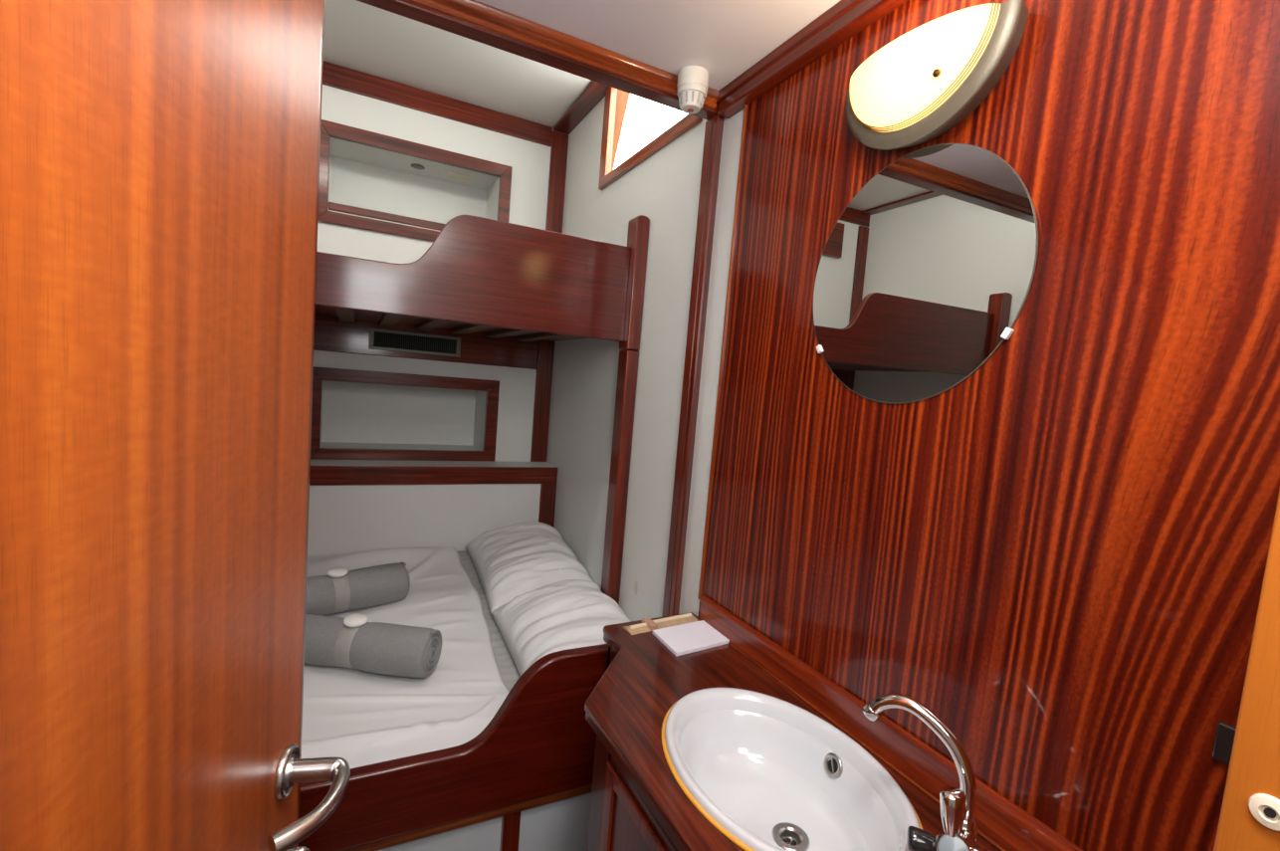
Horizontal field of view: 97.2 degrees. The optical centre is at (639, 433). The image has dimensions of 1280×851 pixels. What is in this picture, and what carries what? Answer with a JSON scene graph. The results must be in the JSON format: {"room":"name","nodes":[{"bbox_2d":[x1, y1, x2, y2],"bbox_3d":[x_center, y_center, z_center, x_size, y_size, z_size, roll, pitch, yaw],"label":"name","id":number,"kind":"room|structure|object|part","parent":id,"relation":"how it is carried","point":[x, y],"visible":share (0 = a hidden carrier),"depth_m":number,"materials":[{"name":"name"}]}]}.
{"room":"ship cabin","nodes":[
{"label":"ship cabin","id":0,"kind":"room"},
{"bbox_2d":[313,84,566,461],"bbox_3d":[-1.423,-0.194,2.417,2.100,2.650,0.285,2,6,-27],"label":"wall","id":1,"kind":"structure","parent":0,"point":[357,415],"depth_m":2.58,"materials":[{"name":"white paint"}]},
{"bbox_2d":[328,202,445,230],"bbox_3d":[-0.961,-0.907,2.429,0.668,0.030,0.018,2,6,-27],"label":"trim","id":2,"kind":"structure","parent":1,"relation":"attached to","point":[332,206],"depth_m":2.37,"materials":[{"name":"brown wood"}]},
{"bbox_2d":[310,366,499,460],"bbox_3d":[-1.006,-0.070,2.476,0.752,0.379,0.024,2,6,-27],"label":"trim","id":3,"kind":"structure","parent":1,"relation":"attached to","point":[492,387],"depth_m":2.46,"materials":[{"name":"brown wood"}]},
{"bbox_2d":[368,327,460,357],"bbox_3d":[-0.967,-0.390,2.440,0.370,0.086,0.008,2,6,-27],"label":"air vent","id":4,"kind":"object","parent":1,"relation":"attached to","point":[383,339],"visible":1,"depth_m":2.44,"materials":[{"name":"grey metal"}]},
{"bbox_2d":[318,119,512,241],"bbox_3d":[-0.932,-1.021,2.390,0.759,0.385,0.024,2,6,-27],"label":"trim","id":5,"kind":"structure","parent":1,"relation":"attached to","point":[328,129],"depth_m":2.33,"materials":[{"name":"brown wood"}]},
{"bbox_2d":[410,163,425,169],"bbox_3d":[-0.988,-1.183,2.505,0.060,0.005,0.060,2,6,-27],"label":"cable grommet","id":6,"kind":"object","parent":1,"relation":"attached to","point":[417,166],"visible":1,"depth_m":2.50,"materials":[{"name":"grey"}]},
{"bbox_2d":[313,314,538,369],"bbox_3d":[-1.358,-0.425,2.252,1.951,0.175,0.015,2,6,-27],"label":"trim","id":7,"kind":"structure","parent":1,"relation":"attached to","point":[330,334],"depth_m":2.48,"materials":[{"name":"brown wood"}]},
{"bbox_2d":[307,458,557,556],"bbox_3d":[-1.309,0.411,2.273,1.944,0.592,0.173,2,6,-27],"label":"headboard","id":8,"kind":"object","parent":1,"relation":"attached to","point":[356,506],"visible":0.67,"depth_m":2.37,"materials":[{"name":"white paint"}]},
{"bbox_3d":[-1.280,0.429,2.215,1.944,0.572,0.015,2,6,-27],"label":"panel","id":9,"kind":"part","parent":8,"relation":"part of","materials":[{"name":"white paint"}]},
{"bbox_3d":[-1.288,0.127,2.254,1.944,0.020,0.161,2,6,-27],"label":"shelf","id":10,"kind":"part","parent":8,"relation":"part of","materials":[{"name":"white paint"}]},
{"bbox_3d":[-1.252,0.164,2.179,1.944,0.076,0.012,2,6,-27],"label":"rail","id":11,"kind":"part","parent":8,"relation":"part of","materials":[{"name":"brown wood"}]},
{"bbox_2d":[322,60,552,146],"bbox_3d":[-1.278,-1.401,2.166,1.950,0.084,0.015,2,6,-27],"label":"trim","id":12,"kind":"structure","parent":1,"relation":"attached to","point":[333,76],"depth_m":2.37,"materials":[{"name":"brown wood"}]},
{"bbox_2d":[446,171,470,181],"bbox_3d":[-0.829,-1.176,2.586,0.095,0.006,0.070,2,6,-27],"label":"cover plate","id":13,"kind":"object","parent":1,"relation":"attached to","point":[451,174],"visible":1,"depth_m":2.58,"materials":[{"name":"beige"}]},
{"bbox_2d":[315,214,649,604],"bbox_3d":[-1.132,-0.111,1.871,2.026,1.388,0.934,2,6,-27],"label":"bunk","id":14,"kind":"object","parent":1,"relation":"attached to","point":[496,279],"visible":0.59,"depth_m":1.75,"materials":[{"name":"brown wood"}]},
{"bbox_3d":[-1.116,-0.434,1.871,2.017,0.017,0.874,2,6,-27],"label":"board","id":15,"kind":"part","parent":14,"relation":"part of","materials":[{"name":"brown wood"}]},
{"bbox_3d":[-0.076,0.190,1.957,0.046,0.948,0.070,2,6,-27],"label":"post","id":16,"kind":"part","parent":14,"relation":"part of","materials":[{"name":"brown wood"}]},
{"bbox_3d":[-0.020,-0.500,1.895,0.048,0.438,0.074,2,6,-27],"label":"post","id":17,"kind":"part","parent":14,"relation":"part of","materials":[{"name":"brown wood"}]},
{"bbox_2d":[530,130,568,461],"bbox_3d":[-0.449,-0.449,2.705,0.077,1.906,0.017,2,6,-27],"label":"trim","id":18,"kind":"structure","parent":1,"relation":"attached to","point":[559,141],"depth_m":2.70,"materials":[{"name":"brown wood"}]},
{"bbox_2d":[323,0,841,128],"bbox_3d":[-0.371,-1.071,0.666,2.430,0.430,4.360,2,6,-27],"label":"ceiling","id":19,"kind":"structure","parent":0,"point":[726,38],"depth_m":1.42,"materials":[{"name":"paint"}]},
{"bbox_2d":[676,65,709,113],"bbox_3d":[0.128,-0.832,1.379,0.076,0.087,0.076,2,6,-27],"label":"smoke detector","id":20,"kind":"object","parent":19,"relation":"attached to","point":[693,81],"visible":1,"depth_m":1.35,"materials":[{"name":"white plastic"}]},
{"bbox_2d":[546,0,1279,850],"bbox_3d":[0.036,-0.021,1.824,0.025,2.650,2.910,2,6,-27],"label":"wall","id":21,"kind":"structure","parent":0,"point":[1058,551],"depth_m":0.79,"materials":[{"name":"brown wood"}]},
{"bbox_2d":[356,0,725,120],"bbox_3d":[-0.678,-0.889,1.036,2.030,0.044,0.068,2,6,-27],"label":"ceiling beam","id":22,"kind":"structure","parent":21,"relation":"attached to","point":[480,22],"depth_m":1.26,"materials":[{"name":"brown wood"}]},
{"bbox_2d":[553,80,609,134],"bbox_3d":[-0.080,-1.327,2.045,0.077,0.014,1.284,2,6,-27],"label":"trim","id":23,"kind":"structure","parent":21,"relation":"attached to","point":[594,93],"depth_m":2.36,"materials":[{"name":"brown wood"}]},
{"bbox_2d":[598,86,702,190],"bbox_3d":[0.059,-1.137,1.916,0.095,0.427,0.748,2,6,-27],"label":"window","id":24,"kind":"structure","parent":21,"relation":"in","point":[616,101],"depth_m":2.17,"materials":[{"name":"orange wood"}]},
{"bbox_3d":[-0.125,-1.175,2.206,0.027,0.348,0.060,2,6,-27],"label":"frame","id":25,"kind":"part","parent":24,"relation":"part of","materials":[{"name":"orange wood"}]},
{"bbox_2d":[661,113,723,617],"bbox_3d":[0.138,-0.054,1.575,0.029,1.576,0.065,2,6,-27],"label":"trim","id":26,"kind":"structure","parent":21,"relation":"attached to","point":[711,154],"depth_m":1.55,"materials":[{"name":"brown wood"}]},
{"bbox_2d":[698,104,748,599],"bbox_3d":[0.215,-0.186,1.459,0.014,1.270,0.010,2,6,-27],"label":"trim","id":27,"kind":"structure","parent":21,"relation":"attached to","point":[746,106],"depth_m":1.45,"materials":[{"name":"orange wood"}]},
{"bbox_2d":[716,0,908,118],"bbox_3d":[0.506,-0.775,0.887,0.046,0.051,1.300,2,6,-27],"label":"trim","id":28,"kind":"structure","parent":21,"relation":"attached to","point":[845,19],"depth_m":1.18,"materials":[{"name":"brown wood"}]},
{"bbox_2d":[812,143,1038,403],"bbox_3d":[0.456,-0.267,0.978,0.009,0.431,0.431,2,6,-27],"label":"mirror","id":29,"kind":"object","parent":21,"relation":"attached to","point":[929,268],"visible":1,"depth_m":0.94,"materials":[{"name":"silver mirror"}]},
{"bbox_2d":[845,0,1028,150],"bbox_3d":[0.443,-0.552,0.925,0.098,0.146,0.317,2,6,-27],"label":"wall lamp","id":30,"kind":"object","parent":21,"relation":"attached to","point":[921,85],"visible":1,"depth_m":0.87,"materials":[{"name":"white glass"}]},
{"bbox_2d":[1211,721,1235,765],"bbox_3d":[0.627,0.332,0.601,0.008,0.042,0.021,2,6,-27],"label":"door catch","id":31,"kind":"structure","parent":21,"relation":"in","point":[1224,734],"depth_m":0.60,"materials":[{"name":"black plastic"}]},
{"bbox_3d":[-0.572,1.371,0.881,2.430,0.050,4.360,2,6,-27],"label":"floor","id":32,"kind":"structure","parent":0,"visible":0},
{"bbox_2d":[298,643,608,850],"bbox_3d":[-1.072,0.848,1.682,2.026,0.767,1.203,2,6,-27],"label":"frame","id":33,"kind":"object","parent":32,"relation":"on","point":[524,782],"visible":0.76,"depth_m":1.38,"materials":[{"name":"brown wood"}]},
{"bbox_3d":[-0.899,0.914,1.129,1.838,0.030,0.028,2,6,-27],"label":"rail","id":34,"kind":"part","parent":33,"relation":"part of","materials":[{"name":"brown wood"}]},
{"bbox_3d":[-0.835,1.102,1.197,2.026,0.346,0.007,2,6,-27],"label":"panel","id":35,"kind":"part","parent":33,"relation":"part of","materials":[{"name":"grey"}]},
{"bbox_2d":[456,550,520,690],"bbox_3d":[-1.066,0.685,1.687,2.015,0.259,1.152,2,6,-27],"label":"mattress","id":36,"kind":"object","parent":33,"relation":"on","point":[510,674],"visible":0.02,"depth_m":1.87,"materials":[{"name":"grey fabric"}]},
{"bbox_2d":[301,546,509,768],"bbox_3d":[-1.237,0.613,1.585,1.608,0.221,1.146,2,6,-27],"label":"duvet","id":37,"kind":"object","parent":36,"relation":"on","point":[360,718],"visible":0.27,"depth_m":1.55,"materials":[{"name":"white fabric"}]},
{"bbox_2d":[305,561,410,616],"bbox_3d":[-0.972,0.522,1.861,0.388,0.132,0.137,0,7,-45],"label":"rolled towel","id":38,"kind":"object","parent":37,"relation":"on","point":[370,586],"visible":0.8,"depth_m":1.84,"materials":[{"name":"grey fabric"}]},
{"bbox_2d":[326,566,348,577],"bbox_3d":[-0.985,0.452,1.836,0.061,0.020,0.061,2,6,-27],"label":"soap","id":39,"kind":"object","parent":38,"relation":"on","point":[337,571],"visible":1,"depth_m":1.82,"materials":[{"name":"white"}]},
{"bbox_2d":[304,613,441,677],"bbox_3d":[-0.784,0.602,1.600,0.410,0.135,0.137,5,5,3],"label":"rolled towel","id":40,"kind":"object","parent":37,"relation":"on","point":[382,648],"visible":0.92,"depth_m":1.54,"materials":[{"name":"grey fabric"}]},
{"bbox_2d":[343,613,367,628],"bbox_3d":[-0.804,0.529,1.595,0.061,0.020,0.061,2,6,-27],"label":"soap","id":41,"kind":"object","parent":40,"relation":"on","point":[352,620],"visible":1,"depth_m":1.58,"materials":[{"name":"white"}]},
{"bbox_2d":[464,521,592,615],"bbox_3d":[-0.460,0.507,2.299,0.396,0.208,0.554,2,6,-27],"label":"pillow","id":42,"kind":"object","parent":36,"relation":"on","point":[511,561],"visible":0.87,"depth_m":2.18,"materials":[{"name":"white fabric"}]},
{"bbox_2d":[490,579,630,675],"bbox_3d":[-0.216,0.622,1.811,0.396,0.185,0.570,2,6,-27],"label":"pillow","id":43,"kind":"object","parent":36,"relation":"on","point":[539,622],"visible":0.62,"depth_m":1.78,"materials":[{"name":"white fabric"}]},
{"bbox_2d":[586,645,677,850],"bbox_3d":[0.168,0.983,1.006,0.419,0.820,1.100,2,6,-27],"label":"vanity cabinet","id":44,"kind":"object","parent":32,"relation":"on","point":[620,819],"visible":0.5,"depth_m":0.99,"materials":[{"name":"brown wood"}]},
{"bbox_3d":[0.061,0.988,0.761,0.007,0.715,0.668,2,6,-27],"label":"door frame","id":45,"kind":"part","parent":44,"relation":"part of","materials":[{"name":"brown wood"}]},
{"bbox_3d":[0.071,0.979,0.764,0.012,0.735,0.668,2,6,-27],"label":"door","id":46,"kind":"part","parent":44,"relation":"part of","materials":[{"name":"brown wood"}]},
{"bbox_2d":[584,595,1083,850],"bbox_3d":[0.196,0.527,0.959,0.436,0.098,1.105,2,6,-27],"label":"countertop","id":47,"kind":"structure","parent":44,"relation":"on","point":[627,709],"depth_m":1.02,"materials":[{"name":"brown wood"}]},
{"bbox_2d":[622,613,698,635],"bbox_3d":[0.057,0.484,1.447,0.210,0.015,0.050,2,6,-31],"label":"stick","id":48,"kind":"object","parent":47,"relation":"on","point":[647,625],"visible":0.98,"depth_m":1.44,"materials":[{"name":"beige wood"}]},
{"bbox_2d":[651,620,729,655],"bbox_3d":[0.124,0.499,1.380,0.161,0.009,0.137,2,6,-27],"label":"notepad","id":49,"kind":"object","parent":47,"relation":"on","point":[687,638],"visible":1,"depth_m":1.37,"materials":[{"name":"white paper"}]},
{"bbox_2d":[660,687,923,850],"bbox_3d":[0.223,0.609,0.932,0.354,0.145,0.478,2,6,-27],"label":"basin","id":50,"kind":"object","parent":47,"relation":"in","point":[767,772],"visible":0.95,"depth_m":1.01,"materials":[{"name":"white ceramic"}]},
{"bbox_2d":[862,693,990,850],"bbox_3d":[0.382,0.480,0.765,0.184,0.199,0.109,8,6,34],"label":"tap","id":51,"kind":"object","parent":47,"relation":"on","point":[958,805],"visible":1,"depth_m":0.75,"materials":[{"name":"silver metal"}]},
{"bbox_3d":[0.393,0.450,0.798,0.153,0.142,0.021,9,7,40],"label":"spout","id":52,"kind":"part","parent":51,"relation":"part of","materials":[{"name":"silver metal"}]},
{"bbox_3d":[0.417,0.543,0.743,0.046,0.034,0.027,0,7,-41],"label":"handle","id":53,"kind":"part","parent":51,"relation":"part of","materials":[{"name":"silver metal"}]},
{"bbox_2d":[960,828,977,847],"bbox_3d":[0.435,0.553,0.764,0.055,0.059,0.055,2,6,-27],"label":"tap","id":54,"kind":"object","parent":51,"relation":"on","point":[969,835],"depth_m":0.75,"materials":[{"name":"silver metal"}]},
{"bbox_3d":[-0.681,0.317,-0.234,0.955,2.220,0.080,2,6,-27],"label":"wall","id":55,"kind":"structure","parent":0,"visible":0},
{"bbox_2d":[0,0,350,850],"bbox_3d":[-0.307,0.372,0.347,0.104,2.010,0.630,4,5,-12],"label":"door","id":56,"kind":"structure","parent":55,"relation":"in","point":[159,159],"depth_m":0.35,"materials":[{"name":"orange wood"}]},
{"bbox_3d":[-0.326,0.366,0.564,0.059,0.022,0.120,3,5,-22],"label":"handle","id":57,"kind":"part","parent":56,"relation":"part of","materials":[{"name":"silver metal"}]},
{"bbox_3d":[1.004,0.443,-0.085,0.039,2.220,1.450,2,6,-27],"label":"wall","id":58,"kind":"structure","parent":0,"visible":0},
{"bbox_2d":[1213,489,1279,850],"bbox_3d":[0.586,0.364,0.428,0.264,2.219,0.152,2,6,-27],"label":"door","id":59,"kind":"structure","parent":58,"relation":"attached to","point":[1249,817],"depth_m":0.41,"materials":[{"name":"brown wood"}]}
]}

